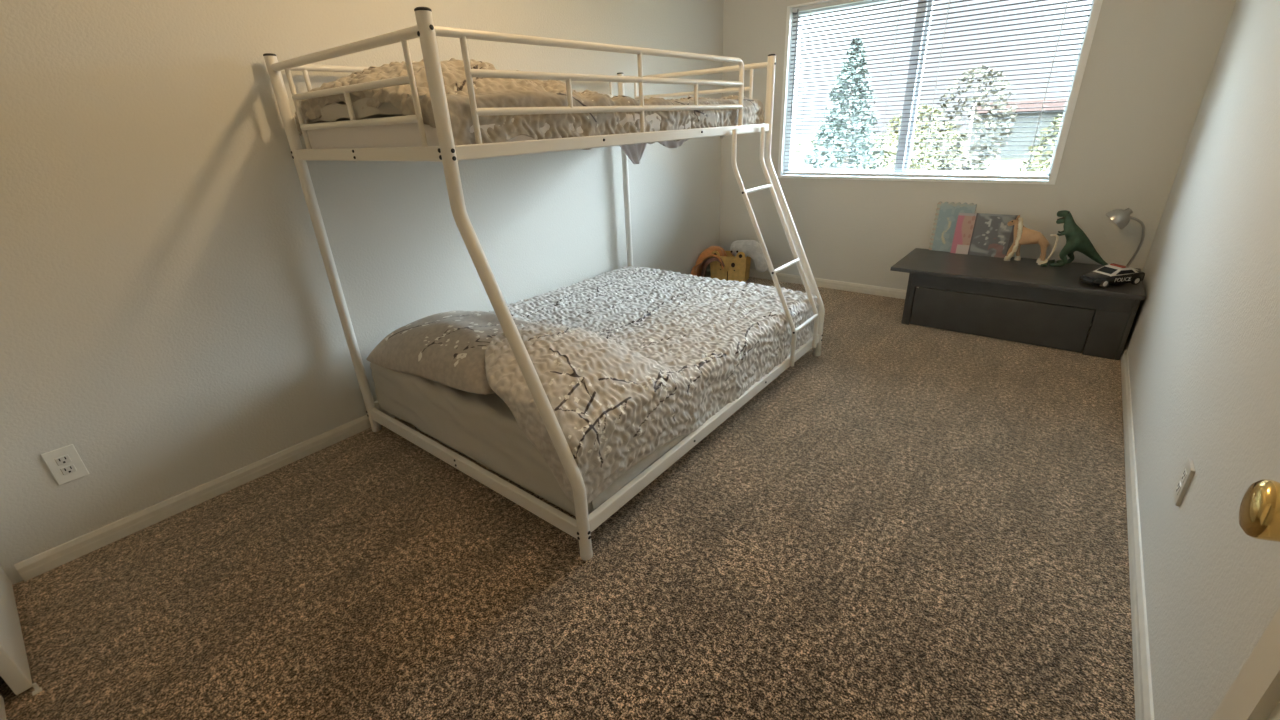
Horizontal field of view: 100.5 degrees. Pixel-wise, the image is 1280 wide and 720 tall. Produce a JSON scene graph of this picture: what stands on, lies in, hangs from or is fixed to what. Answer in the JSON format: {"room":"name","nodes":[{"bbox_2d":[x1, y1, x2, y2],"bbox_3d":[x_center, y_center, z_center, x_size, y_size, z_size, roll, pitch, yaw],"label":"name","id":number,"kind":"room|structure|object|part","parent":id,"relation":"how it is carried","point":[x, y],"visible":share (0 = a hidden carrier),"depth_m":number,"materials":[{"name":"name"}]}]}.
{"room":"bedroom","nodes":[
{"label":"bedroom","id":0,"kind":"room"},
{"bbox_2d":[0,0,723,584],"bbox_3d":[-0.988,-0.999,2.700,0.120,2.540,5.596,16,30,36],"label":"wall","id":1,"kind":"structure","parent":0,"point":[169,316],"depth_m":2.03,"materials":[{"name":"white paint"}]},
{"bbox_2d":[41,444,88,484],"bbox_3d":[-1.952,0.356,1.810,0.008,0.124,0.078,16,30,36],"label":"wall outlet","id":2,"kind":"object","parent":1,"relation":"attached to","point":[65,464],"visible":1,"depth_m":1.81,"materials":[{"name":"white plastic"}]},
{"bbox_2d":[54,455,70,465],"bbox_3d":[-1.952,0.339,1.801,0.004,0.028,0.034,16,30,36],"label":"socket","id":3,"kind":"object","parent":2,"relation":"attached to","point":[59,460],"depth_m":1.80,"materials":[{"name":"white plastic"}]},
{"bbox_2d":[60,464,76,474],"bbox_3d":[-1.950,0.374,1.817,0.004,0.028,0.034,16,30,36],"label":"socket","id":4,"kind":"object","parent":2,"relation":"attached to","point":[65,469],"depth_m":1.82,"materials":[{"name":"white plastic"}]},
{"bbox_2d":[14,269,710,580],"bbox_3d":[-0.664,-0.072,3.377,0.013,0.068,4.540,16,30,36],"label":"baseboard","id":5,"kind":"structure","parent":1,"relation":"attached to","point":[36,565],"depth_m":2.08,"materials":[{"name":"white paint"}]},
{"bbox_2d":[0,277,1134,719],"bbox_3d":[0.226,0.455,2.306,2.885,0.100,5.306,16,30,36],"label":"floor","id":6,"kind":"structure","parent":0,"point":[905,522],"depth_m":1.69,"materials":[{"name":"brown carpet"}]},
{"bbox_2d":[32,683,41,695],"bbox_3d":[-1.610,0.873,1.416,0.016,0.028,0.018,16,30,36],"label":"guide","id":7,"kind":"object","parent":6,"relation":"on","point":[35,686],"visible":1,"depth_m":1.42,"materials":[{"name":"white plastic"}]},
{"bbox_2d":[263,7,824,559],"bbox_3d":[-0.146,-0.574,2.560,1.473,1.604,2.032,16,30,36],"label":"bunk bed","id":8,"kind":"object","parent":6,"relation":"on","point":[580,528],"visible":0.78,"depth_m":1.89,"materials":[{"name":"white metal"}]},
{"bbox_3d":[-1.322,-0.388,2.278,0.041,1.600,0.041,16,30,36],"label":"post","id":9,"kind":"part","parent":8,"relation":"part of","materials":[{"name":"white metal"}]},
{"bbox_3d":[-0.740,-1.428,2.665,0.023,0.023,1.986,16,30,36],"label":"guard rail","id":10,"kind":"part","parent":8,"relation":"part of","materials":[{"name":"white metal"}]},
{"bbox_3d":[-0.953,-0.966,1.669,1.030,0.027,0.027,16,30,36],"label":"rail","id":11,"kind":"part","parent":8,"relation":"part of","materials":[{"name":"white metal"}]},
{"bbox_3d":[-0.946,-0.869,1.711,0.799,0.021,0.021,16,30,36],"label":"rail","id":12,"kind":"part","parent":8,"relation":"part of","materials":[{"name":"white metal"}]},
{"bbox_3d":[-0.942,-0.778,1.752,0.799,0.021,0.021,16,30,36],"label":"rail","id":13,"kind":"part","parent":8,"relation":"part of","materials":[{"name":"white metal"}]},
{"bbox_2d":[307,113,694,148],"bbox_3d":[-0.325,-1.080,2.464,0.967,0.109,1.918,16,30,36],"label":"mattress","id":14,"kind":"object","parent":8,"relation":"on","point":[407,134],"visible":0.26,"depth_m":1.77,"materials":[{"name":"white fabric"}]},
{"bbox_2d":[309,94,425,122],"bbox_3d":[-0.715,-0.956,2.031,0.861,0.068,0.773,16,30,36],"label":"sheet","id":15,"kind":"object","parent":14,"relation":"on","point":[332,112],"visible":0.23,"depth_m":1.75,"materials":[{"name":"grey fabric"}]},
{"bbox_2d":[338,101,383,119],"bbox_3d":[-0.836,-0.952,1.960,0.682,0.113,0.417,16,30,36],"label":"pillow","id":16,"kind":"object","parent":15,"relation":"on","point":[341,102],"visible":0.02,"depth_m":1.93,"materials":[{"name":"grey fabric"}]},
{"bbox_2d":[295,58,763,149],"bbox_3d":[-0.330,-1.160,2.437,1.002,0.338,1.980,16,30,36],"label":"quilt","id":17,"kind":"object","parent":14,"relation":"on","point":[489,92],"visible":0.59,"depth_m":1.78,"materials":[{"name":"beige fabric"}]},
{"bbox_3d":[-0.365,-0.117,1.567,0.427,1.600,0.041,16,30,36],"label":"post","id":18,"kind":"part","parent":8,"relation":"part of","materials":[{"name":"white metal"}]},
{"bbox_2d":[370,363,686,516],"bbox_3d":[-0.131,-0.067,2.796,1.375,0.274,1.930,16,30,36],"label":"mattress","id":19,"kind":"object","parent":8,"relation":"on","point":[481,427],"visible":0.07,"depth_m":2.06,"materials":[{"name":"fabric"}]},
{"bbox_2d":[366,310,536,394],"bbox_3d":[-0.752,-0.080,2.328,0.911,0.242,0.534,16,30,36],"label":"pillow","id":20,"kind":"object","parent":19,"relation":"on","point":[445,348],"visible":0.69,"depth_m":2.14,"materials":[{"name":"beige fabric"}]},
{"bbox_2d":[485,266,817,503],"bbox_3d":[-0.140,-0.165,2.753,1.458,0.511,1.987,16,30,36],"label":"quilt","id":21,"kind":"object","parent":19,"relation":"on","point":[628,362],"visible":0.94,"depth_m":2.21,"materials":[{"name":"white fabric"}]},
{"bbox_2d":[591,404,719,510],"bbox_3d":[0.279,0.233,2.274,0.016,0.060,1.420,16,30,36],"label":"sheet","id":22,"kind":"object","parent":19,"relation":"on","point":[629,475],"visible":0.4,"depth_m":1.93,"materials":[{"name":"grey fabric"}]},
{"bbox_3d":[-0.021,-1.017,2.018,0.023,0.301,1.684,16,30,36],"label":"guard rail","id":23,"kind":"part","parent":8,"relation":"part of","materials":[{"name":"white metal"}]},
{"bbox_3d":[0.006,-1.070,2.035,0.021,0.021,1.563,16,30,36],"label":"guard rail","id":24,"kind":"part","parent":8,"relation":"part of","materials":[{"name":"white metal"}]},
{"bbox_3d":[0.011,-0.980,2.075,0.021,0.021,1.563,16,30,36],"label":"guard rail","id":25,"kind":"part","parent":8,"relation":"part of","materials":[{"name":"white metal"}]},
{"bbox_3d":[-0.089,-1.074,3.676,0.041,1.600,0.041,16,30,36],"label":"post","id":26,"kind":"part","parent":8,"relation":"part of","materials":[{"name":"white metal"}]},
{"bbox_2d":[620,143,646,163],"bbox_3d":[-0.028,-0.860,2.187,0.031,0.106,0.210,16,30,36],"label":"sheet corner","id":27,"kind":"object","parent":8,"relation":"hanging from","point":[634,152],"visible":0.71,"depth_m":2.19,"materials":[{"name":"white fabric"}]},
{"bbox_2d":[659,139,687,147],"bbox_3d":[0.155,-0.982,2.385,0.029,0.060,0.300,15,29,34],"label":"sheet corner","id":28,"kind":"object","parent":8,"relation":"hanging from","point":[669,144],"visible":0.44,"depth_m":2.38,"materials":[{"name":"white fabric"}]},
{"bbox_3d":[0.287,-1.554,3.108,0.799,0.021,0.021,16,30,36],"label":"rail","id":29,"kind":"part","parent":8,"relation":"part of","materials":[{"name":"white metal"}]},
{"bbox_3d":[0.280,-1.651,3.067,1.030,0.027,0.027,16,30,36],"label":"rail","id":30,"kind":"part","parent":8,"relation":"part of","materials":[{"name":"white metal"}]},
{"bbox_3d":[0.631,-0.542,2.699,0.403,1.162,0.023,16,30,36],"label":"ladder rail","id":31,"kind":"part","parent":8,"relation":"part of","materials":[{"name":"white metal"}]},
{"bbox_3d":[0.818,-0.645,2.910,0.403,1.162,0.023,16,30,36],"label":"ladder rail","id":32,"kind":"part","parent":8,"relation":"part of","materials":[{"name":"white metal"}]},
{"bbox_3d":[0.868,-0.802,2.964,0.427,1.600,0.041,16,30,36],"label":"post","id":33,"kind":"part","parent":8,"relation":"part of","materials":[{"name":"white metal"}]},
{"bbox_2d":[690,246,727,276],"bbox_3d":[0.635,-0.824,4.638,0.229,0.305,0.481,16,30,36],"label":"toy","id":34,"kind":"object","parent":6,"relation":"on","point":[696,270],"visible":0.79,"depth_m":4.59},
{"bbox_2d":[701,257,724,276],"bbox_3d":[0.641,-0.805,4.653,0.242,0.236,0.205,-3,24,0],"label":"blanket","id":35,"kind":"object","parent":6,"relation":"on","point":[712,259],"visible":0.62,"depth_m":4.56,"materials":[{"name":"brown fabric"}]},
{"bbox_2d":[710,251,750,281],"bbox_3d":[0.793,-0.836,4.668,0.320,0.279,0.224,7,26,21],"label":"storage bin","id":36,"kind":"object","parent":6,"relation":"on","point":[737,268],"visible":0.73,"depth_m":4.58,"materials":[{"name":"yellow fabric"}]},
{"bbox_2d":[730,240,767,271],"bbox_3d":[0.944,-0.901,4.568,0.351,0.254,0.171,16,30,36],"label":"plush toy","id":37,"kind":"object","parent":36,"relation":"in","point":[750,248],"visible":0.91,"depth_m":4.49,"materials":[{"name":"white fabric"}]},
{"bbox_2d":[890,248,1145,360],"bbox_3d":[2.291,-0.388,3.360,1.227,0.395,0.625,16,30,36],"label":"storage bench","id":38,"kind":"object","parent":6,"relation":"on","point":[1023,300],"visible":0.92,"depth_m":3.16,"materials":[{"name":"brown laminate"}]},
{"bbox_3d":[1.921,-0.502,3.685,0.022,0.371,0.528,16,30,36],"label":"panel","id":39,"kind":"part","parent":38,"relation":"part of","materials":[{"name":"brown laminate"}]},
{"bbox_2d":[929,202,976,251],"bbox_3d":[2.146,-0.914,3.663,0.232,0.332,0.057,16,30,36],"label":"picture book","id":40,"kind":"object","parent":38,"relation":"on","point":[946,216],"visible":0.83,"depth_m":3.67,"materials":[{"name":"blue paper"}]},
{"bbox_2d":[950,213,976,254],"bbox_3d":[2.201,-0.854,3.600,0.130,0.268,0.049,16,30,36],"label":"picture book","id":41,"kind":"object","parent":38,"relation":"on","point":[962,235],"visible":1,"depth_m":3.60,"materials":[{"name":"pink paper"}]},
{"bbox_2d":[968,213,1017,257],"bbox_3d":[2.324,-0.819,3.504,0.240,0.272,0.048,16,30,36],"label":"picture book","id":42,"kind":"object","parent":38,"relation":"on","point":[992,236],"visible":0.91,"depth_m":3.50,"materials":[{"name":"beige paper"}]},
{"bbox_3d":[2.509,-0.481,3.537,1.080,0.341,0.020,16,30,36],"label":"panel","id":43,"kind":"part","parent":38,"relation":"part of","materials":[{"name":"brown laminate"}]},
{"bbox_3d":[2.188,-0.415,3.131,1.080,0.103,0.020,16,30,36],"label":"rail","id":44,"kind":"part","parent":38,"relation":"part of","materials":[{"name":"brown laminate"}]},
{"bbox_2d":[1004,215,1058,264],"bbox_3d":[2.441,-0.754,3.329,0.092,0.283,0.285,-23,31,-38],"label":"horse","id":45,"kind":"object","parent":38,"relation":"on","point":[1023,235],"visible":1,"depth_m":3.32},
{"bbox_2d":[1040,210,1108,266],"bbox_3d":[2.630,-0.714,3.161,0.336,0.327,0.156,16,30,36],"label":"dinosaur","id":46,"kind":"object","parent":38,"relation":"on","point":[1076,239],"visible":0.97,"depth_m":3.15,"materials":[{"name":"green plastic"}]},
{"bbox_2d":[1079,263,1144,287],"bbox_3d":[2.564,-0.466,2.895,0.304,0.101,0.131,-6,24,-6],"label":"toy car","id":47,"kind":"object","parent":38,"relation":"on","point":[1111,274],"visible":1,"depth_m":2.85,"materials":[{"name":"black paint"}]},
{"bbox_2d":[1105,208,1144,270],"bbox_3d":[2.762,-0.686,3.044,0.249,0.363,0.123,2,24,10],"label":"desk lamp","id":48,"kind":"object","parent":38,"relation":"on","point":[1120,218],"visible":0.86,"depth_m":2.97,"materials":[{"name":"silver metal"}]},
{"bbox_3d":[2.691,-0.798,3.002,0.117,0.118,0.121,16,30,36],"label":"lamp shade","id":49,"kind":"part","parent":48,"relation":"part of","materials":[{"name":"silver metal"}]},
{"bbox_3d":[2.783,-0.258,3.044,0.022,0.371,0.528,16,30,36],"label":"panel","id":50,"kind":"part","parent":38,"relation":"part of","materials":[{"name":"brown laminate"}]},
{"bbox_2d":[720,0,1235,289],"bbox_3d":[1.872,-1.602,3.736,2.885,2.540,0.170,16,30,36],"label":"wall","id":51,"kind":"structure","parent":0,"point":[1150,63],"depth_m":3.30,"materials":[{"name":"white paint"}]},
{"bbox_2d":[749,269,1091,325],"bbox_3d":[1.866,-0.534,4.134,2.859,0.068,0.013,16,30,36],"label":"baseboard","id":52,"kind":"structure","parent":51,"relation":"attached to","point":[832,284],"depth_m":4.31,"materials":[{"name":"white paint"}]},
{"bbox_2d":[777,0,1102,184],"bbox_3d":[1.855,-1.845,3.615,1.826,1.179,0.172,16,30,36],"label":"window","id":53,"kind":"structure","parent":51,"relation":"in","point":[1092,20],"depth_m":3.69,"materials":[{"name":"white plastic"}]},
{"bbox_2d":[783,0,1092,179],"bbox_3d":[1.821,-1.834,3.582,1.756,1.142,0.054,16,30,36],"label":"window blind","id":54,"kind":"object","parent":53,"relation":"attached to","point":[838,2],"visible":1,"depth_m":3.51,"materials":[{"name":"white plastic"}]},
{"bbox_3d":[1.230,-1.997,4.016,0.004,1.101,0.003,16,30,36],"label":"ladder cord","id":55,"kind":"part","parent":54,"relation":"part of","materials":[{"name":"white fabric"}]},
{"bbox_3d":[1.247,-2.007,4.036,0.004,1.101,0.003,16,30,36],"label":"ladder cord","id":56,"kind":"part","parent":54,"relation":"part of","materials":[{"name":"white fabric"}]},
{"bbox_3d":[1.801,-2.346,3.361,1.756,0.027,0.036,16,30,36],"label":"head rail","id":57,"kind":"part","parent":54,"relation":"part of","materials":[{"name":"white plastic"}]},
{"bbox_3d":[1.708,-1.862,3.661,0.004,1.101,0.003,16,30,36],"label":"ladder cord","id":58,"kind":"part","parent":54,"relation":"part of","materials":[{"name":"white fabric"}]},
{"bbox_3d":[1.725,-1.871,3.680,0.004,1.101,0.003,16,30,36],"label":"ladder cord","id":59,"kind":"part","parent":54,"relation":"part of","materials":[{"name":"white fabric"}]},
{"bbox_3d":[1.851,-1.325,3.817,1.756,0.018,0.026,16,30,36],"label":"rail","id":60,"kind":"part","parent":54,"relation":"part of","materials":[{"name":"white plastic"}]},
{"bbox_3d":[1.938,-1.796,3.490,0.004,1.101,0.003,16,30,36],"label":"ladder cord","id":61,"kind":"part","parent":54,"relation":"part of","materials":[{"name":"white fabric"}]},
{"bbox_3d":[1.955,-1.806,3.509,0.004,1.101,0.003,16,30,36],"label":"ladder cord","id":62,"kind":"part","parent":54,"relation":"part of","materials":[{"name":"white fabric"}]},
{"bbox_3d":[2.412,-1.662,3.137,0.004,1.101,0.003,16,30,36],"label":"ladder cord","id":63,"kind":"part","parent":54,"relation":"part of","materials":[{"name":"white fabric"}]},
{"bbox_3d":[2.429,-1.671,3.157,0.004,1.101,0.003,16,30,36],"label":"ladder cord","id":64,"kind":"part","parent":54,"relation":"part of","materials":[{"name":"white fabric"}]},
{"bbox_2d":[1127,0,1279,719],"bbox_3d":[1.363,-0.333,0.952,0.120,2.540,5.596,16,30,36],"label":"wall","id":65,"kind":"structure","parent":0,"point":[1203,341],"depth_m":1.44,"materials":[{"name":"white paint"}]},
{"bbox_2d":[1120,341,1153,719],"bbox_3d":[1.657,0.525,1.788,0.013,0.068,4.306,16,30,36],"label":"baseboard","id":66,"kind":"structure","parent":65,"relation":"attached to","point":[1144,710],"depth_m":1.56,"materials":[{"name":"white paint"}]},
{"bbox_2d":[1173,459,1195,505],"bbox_3d":[1.423,0.320,1.394,0.011,0.112,0.066,16,30,36],"label":"wall outlet","id":67,"kind":"object","parent":65,"relation":"attached to","point":[1188,472],"visible":1,"depth_m":1.38,"materials":[{"name":"beige plastic"}]},
{"bbox_2d":[1176,481,1180,494],"bbox_3d":[1.422,0.337,1.403,0.007,0.028,0.034,16,30,36],"label":"socket","id":68,"kind":"object","parent":67,"relation":"attached to","point":[1178,487],"depth_m":1.40,"materials":[{"name":"white plastic"}]},
{"bbox_2d":[1181,468,1186,481],"bbox_3d":[1.420,0.302,1.387,0.007,0.028,0.034,16,30,36],"label":"socket","id":69,"kind":"object","parent":67,"relation":"attached to","point":[1184,473],"depth_m":1.38,"materials":[{"name":"white plastic"}]},
{"bbox_3d":[-1.635,-0.024,0.466,1.900,2.440,0.735,16,30,36],"label":"wall","id":70,"kind":"structure","parent":0,"visible":0},
{"bbox_2d":[0,695,6,719],"bbox_3d":[-1.250,0.093,0.616,1.210,2.048,0.032,16,30,36],"label":"door","id":71,"kind":"structure","parent":70,"relation":"in","point":[2,707],"depth_m":1.35,"materials":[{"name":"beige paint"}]},
{"bbox_2d":[0,566,31,694],"bbox_3d":[-1.911,-0.122,1.169,0.602,2.048,0.032,16,30,36],"label":"door","id":72,"kind":"structure","parent":70,"relation":"in","point":[14,666],"depth_m":1.45,"materials":[{"name":"beige paint"}]},
{"bbox_3d":[0.203,0.201,-0.238,0.075,2.440,0.110,16,30,36],"label":"wall","id":73,"kind":"structure","parent":0,"visible":0},
{"bbox_2d":[1210,479,1279,719],"bbox_3d":[0.435,0.213,0.199,0.171,2.018,0.760,16,30,36],"label":"door","id":74,"kind":"structure","parent":73,"relation":"in","point":[1254,694],"depth_m":0.54,"materials":[{"name":"beige paint"}]},
{"bbox_3d":[0.604,0.145,0.488,0.070,0.066,0.066,16,30,36],"label":"knob","id":75,"kind":"part","parent":74,"relation":"part of","materials":[{"name":"gold metal"}]},
{"bbox_3d":[0.575,0.596,0.530,0.029,0.620,0.264,16,30,36],"label":"panel","id":76,"kind":"part","parent":74,"relation":"part of","materials":[{"name":"beige paint"}]},
{"label":"outside","id":77,"kind":"structure","parent":0,"visible":0},
{"bbox_2d":[792,132,1050,171],"bbox_3d":[37.391,-18.287,47.638,120.000,0.200,113.594,16,30,36],"label":"ground","id":78,"kind":"structure","parent":77,"point":[999,163],"depth_m":52.41,"materials":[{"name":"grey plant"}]},
{"bbox_2d":[803,121,857,168],"bbox_3d":[6.943,-6.585,19.549,2.071,4.082,2.104,16,30,36],"label":"shrub","id":79,"kind":"object","parent":78,"relation":"on","point":[835,130],"visible":0.07,"depth_m":19.00,"materials":[{"name":"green plant"}]},
{"bbox_2d":[805,36,885,169],"bbox_3d":[5.323,-5.027,13.934,3.015,5.967,3.024,16,30,36],"label":"tree","id":80,"kind":"object","parent":78,"relation":"on","point":[848,139],"visible":0.41,"depth_m":13.21,"materials":[{"name":"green plant"}]},
{"bbox_2d":[865,105,963,170],"bbox_3d":[9.994,-6.938,19.565,3.243,4.441,3.185,16,30,36],"label":"shrub","id":81,"kind":"object","parent":78,"relation":"on","point":[928,155],"visible":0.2,"depth_m":18.82,"materials":[{"name":"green plant"}]},
{"bbox_2d":[925,64,1016,170],"bbox_3d":[9.467,-5.655,15.661,2.245,5.334,2.302,16,30,36],"label":"tree","id":82,"kind":"object","parent":78,"relation":"on","point":[967,154],"visible":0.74,"depth_m":15.03,"materials":[{"name":"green plant"}]},
{"bbox_2d":[969,99,1066,157],"bbox_3d":[34.035,-20.725,47.695,7.600,4.500,6.800,16,30,36],"label":"house","id":83,"kind":"structure","parent":78,"relation":"on","point":[1004,154],"depth_m":45.49,"materials":[{"name":"paint"}]},
{"bbox_2d":[1019,114,1062,171],"bbox_3d":[12.567,-5.117,15.308,3.006,4.362,3.017,16,30,36],"label":"shrub","id":84,"kind":"object","parent":78,"relation":"on","point":[1037,156],"visible":0.05,"depth_m":15.32,"materials":[{"name":"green plant"}]}
]}

